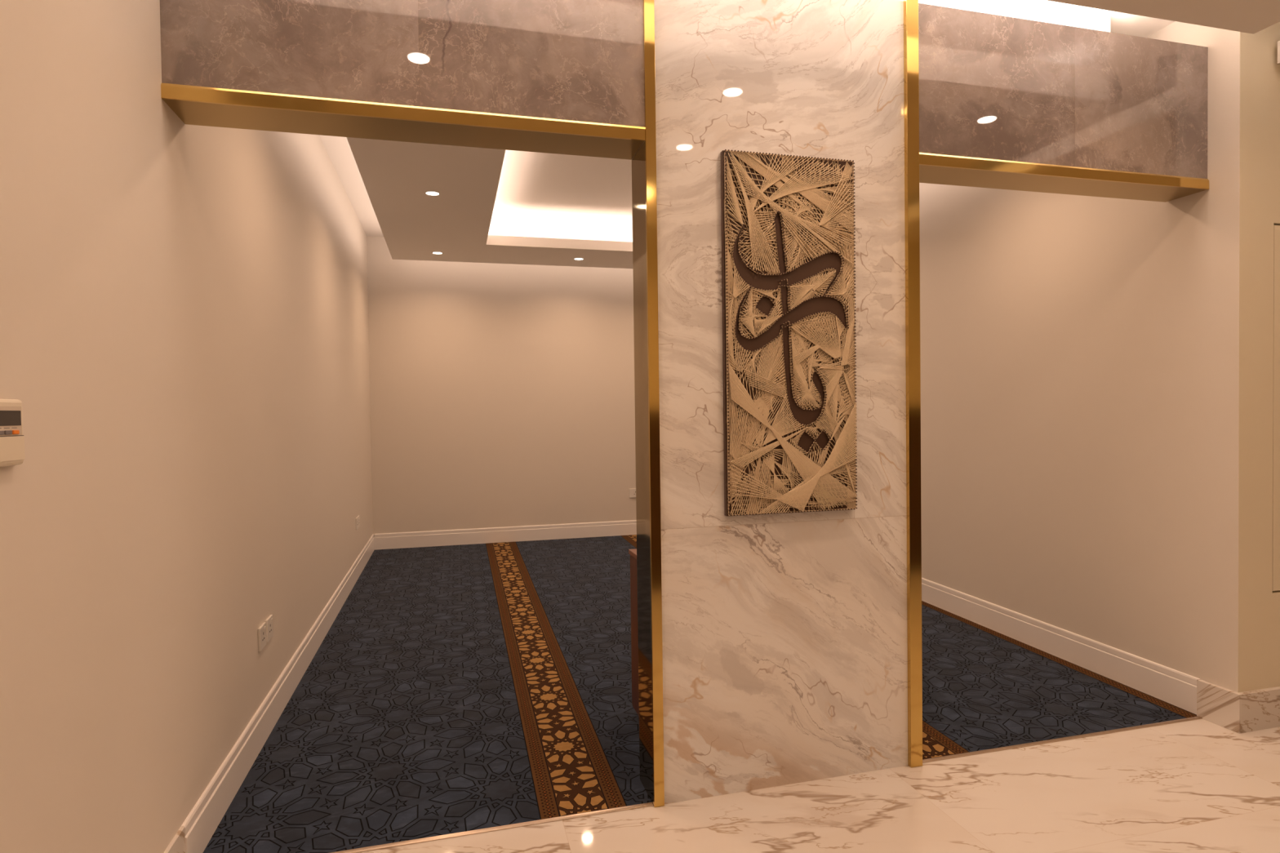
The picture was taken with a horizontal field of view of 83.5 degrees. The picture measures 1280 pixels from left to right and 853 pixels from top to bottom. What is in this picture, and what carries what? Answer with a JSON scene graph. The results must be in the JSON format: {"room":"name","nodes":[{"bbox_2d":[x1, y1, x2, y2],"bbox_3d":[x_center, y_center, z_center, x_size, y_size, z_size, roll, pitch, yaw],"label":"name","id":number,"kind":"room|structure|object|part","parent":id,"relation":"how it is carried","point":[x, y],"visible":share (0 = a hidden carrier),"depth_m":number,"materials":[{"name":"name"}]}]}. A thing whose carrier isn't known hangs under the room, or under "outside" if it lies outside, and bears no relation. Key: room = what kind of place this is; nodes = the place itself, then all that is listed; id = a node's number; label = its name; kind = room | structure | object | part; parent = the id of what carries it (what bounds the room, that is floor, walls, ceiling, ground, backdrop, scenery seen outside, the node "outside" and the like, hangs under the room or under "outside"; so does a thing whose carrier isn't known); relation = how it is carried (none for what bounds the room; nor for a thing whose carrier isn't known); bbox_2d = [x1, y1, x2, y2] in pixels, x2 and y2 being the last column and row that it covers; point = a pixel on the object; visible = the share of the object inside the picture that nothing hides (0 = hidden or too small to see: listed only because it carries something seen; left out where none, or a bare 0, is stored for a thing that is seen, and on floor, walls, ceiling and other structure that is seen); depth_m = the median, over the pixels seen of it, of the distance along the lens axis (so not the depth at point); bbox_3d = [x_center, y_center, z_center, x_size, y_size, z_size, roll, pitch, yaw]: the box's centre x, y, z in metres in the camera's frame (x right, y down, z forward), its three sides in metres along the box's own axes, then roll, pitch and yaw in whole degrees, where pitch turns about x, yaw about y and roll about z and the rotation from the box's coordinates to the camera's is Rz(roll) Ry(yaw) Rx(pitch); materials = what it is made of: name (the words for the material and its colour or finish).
{"room":"mosque","nodes":[
{"label":"mosque","id":0,"kind":"room"},
{"bbox_2d":[0,0,373,852],"bbox_3d":[-1.927,-0.359,3.580,0.150,3.870,9.406,-1,1,-15],"label":"wall","id":1,"kind":"structure","parent":0,"point":[184,326],"depth_m":2.12,"materials":[{"name":"beige paint"}]},
{"bbox_2d":[0,399,25,466],"bbox_3d":[-1.257,0.013,1.406,0.024,0.134,0.139,-1,1,-15],"label":"thermostat","id":2,"kind":"object","parent":1,"relation":"attached to","point":[11,437],"visible":1,"depth_m":1.43,"materials":[{"name":"beige plastic"}]},
{"bbox_2d":[257,622,266,651],"bbox_3d":[-1.749,0.974,3.321,0.014,0.106,0.108,-1,1,-15],"label":"power outlet","id":3,"kind":"object","parent":1,"relation":"attached to","point":[262,629],"visible":1,"depth_m":3.30,"materials":[{"name":"white plastic"}]},
{"bbox_2d":[164,533,374,852],"bbox_3d":[-1.824,1.364,3.635,0.015,0.179,9.106,-1,1,-15],"label":"baseboard","id":4,"kind":"structure","parent":1,"relation":"attached to","point":[205,817],"depth_m":3.14,"materials":[{"name":"white paint"}]},
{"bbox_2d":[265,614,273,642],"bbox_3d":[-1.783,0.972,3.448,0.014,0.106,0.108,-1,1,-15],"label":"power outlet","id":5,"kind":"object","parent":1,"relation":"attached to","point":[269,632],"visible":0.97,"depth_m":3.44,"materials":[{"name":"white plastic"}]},
{"bbox_2d":[355,515,359,529],"bbox_3d":[-2.631,0.893,6.663,0.014,0.111,0.300,-1,1,-15],"label":"power outlet","id":6,"kind":"object","parent":1,"relation":"attached to","point":[357,518],"visible":1,"depth_m":6.68,"materials":[{"name":"white plastic"}]},
{"bbox_2d":[331,802,653,852],"bbox_3d":[-0.720,1.462,2.540,1.588,0.016,0.022,-1,1,-15],"label":"trim","id":7,"kind":"structure","parent":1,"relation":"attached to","point":[649,804],"depth_m":2.58,"materials":[{"name":"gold metal"}]},
{"bbox_2d":[319,134,632,236],"bbox_3d":[-0.127,-2.162,5.787,4.518,0.100,5.702,-1,1,-15],"label":"ceiling","id":8,"kind":"structure","parent":0,"point":[536,185],"depth_m":6.33,"materials":[{"name":"white paint"}]},
{"bbox_2d":[346,137,632,268],"bbox_3d":[-0.187,-1.945,5.738,3.780,0.330,4.940,-1,1,-15],"label":"ceiling panel","id":9,"kind":"object","parent":8,"relation":"attached to","point":[458,223],"visible":0.33,"depth_m":6.18,"materials":[{"name":"white paint"}]},
{"bbox_2d":[424,191,439,195],"bbox_3d":[-1.560,-1.754,5.389,0.114,0.009,0.114,-1,1,-15],"label":"recessed light","id":10,"kind":"object","parent":9,"relation":"attached to","point":[428,193],"visible":1,"depth_m":5.38,"materials":[{"name":"white"}]},
{"bbox_2d":[431,251,443,254],"bbox_3d":[-2.083,-1.786,7.371,0.114,0.009,0.114,-1,1,-15],"label":"recessed light","id":11,"kind":"object","parent":9,"relation":"attached to","point":[433,252],"visible":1,"depth_m":7.36,"materials":[{"name":"white"}]},
{"bbox_2d":[573,257,583,260],"bbox_3d":[-0.662,-1.812,7.746,0.114,0.009,0.114,-1,1,-15],"label":"recessed light","id":12,"kind":"object","parent":9,"relation":"attached to","point":[575,259],"visible":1,"depth_m":7.76,"materials":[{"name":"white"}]},
{"bbox_2d":[366,235,636,537],"bbox_3d":[-0.826,-0.473,8.656,4.568,3.870,0.150,-1,1,-15],"label":"wall","id":13,"kind":"structure","parent":0,"point":[502,395],"depth_m":8.36,"materials":[{"name":"beige paint"}]},
{"bbox_2d":[374,520,636,550],"bbox_3d":[-0.806,1.254,8.603,4.486,0.179,0.015,-1,1,-15],"label":"baseboard","id":14,"kind":"structure","parent":13,"relation":"attached to","point":[571,531],"depth_m":8.38,"materials":[{"name":"white paint"}]},
{"bbox_2d":[629,488,635,497],"bbox_3d":[-0.057,0.818,8.795,0.152,0.110,0.014,-1,1,-15],"label":"power outlet","id":15,"kind":"object","parent":13,"relation":"attached to","point":[632,491],"visible":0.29,"depth_m":8.78,"materials":[{"name":"white plastic"}]},
{"bbox_2d":[160,0,1208,178],"bbox_3d":[0.550,-1.416,2.923,4.341,0.664,0.204,-1,1,-15],"label":"wall","id":16,"kind":"structure","parent":0,"point":[582,60],"depth_m":2.64,"materials":[{"name":"brown stone"}]},
{"bbox_2d":[160,82,645,159],"bbox_3d":[-0.775,-1.081,2.574,1.589,0.050,0.213,-1,1,-15],"label":"trim","id":17,"kind":"structure","parent":16,"relation":"attached to","point":[193,104],"depth_m":2.51,"materials":[{"name":"gold metal"}]},
{"bbox_2d":[631,0,664,807],"bbox_3d":[0.025,-0.147,2.797,0.040,3.182,0.218,-1,1,-15],"label":"trim","id":18,"kind":"structure","parent":16,"relation":"attached to","point":[644,202],"depth_m":2.72,"materials":[{"name":"gold metal"}]},
{"bbox_2d":[903,0,922,768],"bbox_3d":[1.110,-0.167,3.079,0.056,3.182,0.226,-1,1,-15],"label":"trim","id":19,"kind":"structure","parent":16,"relation":"attached to","point":[911,82],"depth_m":2.97,"materials":[{"name":"gold metal"}]},
{"bbox_2d":[919,152,1208,202],"bbox_3d":[1.887,-1.130,3.276,1.582,0.050,0.213,-1,1,-15],"label":"trim","id":20,"kind":"structure","parent":16,"relation":"attached to","point":[934,168],"depth_m":3.23,"materials":[{"name":"gold metal"}]},
{"bbox_2d":[653,0,907,804],"bbox_3d":[0.569,-0.157,2.948,1.161,3.183,0.204,-1,1,-15],"label":"pillar","id":21,"kind":"structure","parent":0,"point":[784,643],"depth_m":2.84,"materials":[{"name":"stone"}]},
{"bbox_2d":[720,149,857,515],"bbox_3d":[0.594,-0.359,2.821,0.558,1.402,0.046,-1,1,-15],"label":"art panel","id":22,"kind":"object","parent":21,"relation":"attached to","point":[788,238],"visible":1,"depth_m":2.81,"materials":[{"name":"brown"}]},
{"bbox_2d":[360,719,1279,852],"bbox_3d":[1.146,1.459,4.420,6.455,0.120,9.406,-1,1,-15],"label":"floor","id":23,"kind":"structure","parent":0,"point":[1200,785],"depth_m":2.67,"materials":[{"name":"tile"}]},
{"bbox_2d":[203,534,1197,852],"bbox_3d":[-0.058,1.393,5.768,4.516,0.016,5.884,-1,1,-15],"label":"carpet","id":24,"kind":"object","parent":23,"relation":"on","point":[453,689],"visible":0.49,"depth_m":3.68,"materials":[{"name":"blue carpet"}]},
{"bbox_2d":[628,548,639,716],"bbox_3d":[0.483,1.011,3.373,0.955,0.826,0.604,-1,1,-15],"label":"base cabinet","id":25,"kind":"object","parent":24,"relation":"on","point":[633,580],"visible":0.07,"depth_m":3.45,"materials":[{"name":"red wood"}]},
{"bbox_3d":[0.183,0.994,3.575,0.466,0.736,0.017,-1,1,-15],"label":"door","id":26,"kind":"part","parent":25,"relation":"part of","materials":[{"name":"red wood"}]},
{"bbox_2d":[918,0,1110,31],"bbox_3d":[0.342,-1.889,2.962,3.975,0.347,0.029,-1,1,-15],"label":"wall","id":27,"kind":"structure","parent":0,"point":[1100,21],"depth_m":3.35,"materials":[{"name":"white paint"}]},
{"bbox_2d":[925,0,1091,26],"bbox_3d":[0.411,-1.908,2.961,3.600,0.052,0.008,-1,1,-15],"label":"air vent","id":28,"kind":"object","parent":27,"relation":"in","point":[1089,24],"visible":1,"depth_m":3.32,"materials":[{"name":"white plastic"}]},
{"bbox_3d":[0.411,-1.907,2.962,3.580,0.005,0.003,-1,1,-15],"label":"blade","id":29,"kind":"part","parent":28,"relation":"part of","materials":[{"name":"white plastic"}]},
{"bbox_2d":[919,21,1239,693],"bbox_3d":[2.129,-0.465,6.229,0.190,3.870,6.059,-1,1,-13],"label":"wall","id":30,"kind":"structure","parent":0,"point":[1079,354],"depth_m":4.02,"materials":[{"name":"beige paint"}]},
{"bbox_2d":[921,577,1199,715],"bbox_3d":[2.034,1.261,6.322,0.012,0.179,5.879,-1,1,-13],"label":"baseboard","id":31,"kind":"structure","parent":30,"relation":"attached to","point":[1176,688],"depth_m":4.16,"materials":[{"name":"white paint"}]},
{"bbox_2d":[1023,0,1174,37],"bbox_3d":[1.801,-1.909,1.702,6.155,0.297,3.620,-1,1,-15],"label":"ceiling","id":32,"kind":"structure","parent":0,"point":[1122,23],"depth_m":3.53,"materials":[{"name":"white paint"}]},
{"bbox_2d":[1047,0,1279,33],"bbox_3d":[1.038,-1.669,1.269,3.840,0.160,2.565,-1,1,-15],"label":"ceiling","id":33,"kind":"structure","parent":0,"point":[1250,16],"depth_m":2.81,"materials":[{"name":"white paint"}]},
{"bbox_2d":[1238,21,1279,692],"bbox_3d":[3.654,-0.433,3.579,1.968,3.870,0.151,-1,1,-15],"label":"wall","id":34,"kind":"structure","parent":0,"point":[1259,606],"depth_m":3.29,"materials":[{"name":"beige paint"}]},
{"bbox_2d":[922,715,1202,763],"bbox_3d":[1.944,1.413,3.242,1.582,0.016,0.022,-1,1,-15],"label":"trim","id":35,"kind":"structure","parent":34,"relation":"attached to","point":[986,751],"depth_m":3.22,"materials":[{"name":"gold metal"}]},
{"bbox_2d":[1196,679,1279,733],"bbox_3d":[3.594,1.293,3.593,1.837,0.178,0.194,-1,1,-15],"label":"baseboard","id":36,"kind":"structure","parent":34,"relation":"attached to","point":[1255,710],"depth_m":3.31,"materials":[{"name":"stone"}]},
{"bbox_2d":[1272,224,1279,591],"bbox_3d":[3.336,-0.089,3.455,0.857,1.714,0.058,-1,1,-15],"label":"access panel","id":37,"kind":"object","parent":34,"relation":"attached to","point":[1276,409],"visible":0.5,"depth_m":3.32,"materials":[{"name":"beige paint"}]},
{"bbox_2d":[1277,40,1279,63],"bbox_3d":[4.071,-1.694,2.002,1.620,0.100,3.035,-1,1,-15],"label":"ceiling panel","id":38,"kind":"object","parent":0,"point":[1278,42],"visible":1,"depth_m":3.26,"materials":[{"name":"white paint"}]}
]}

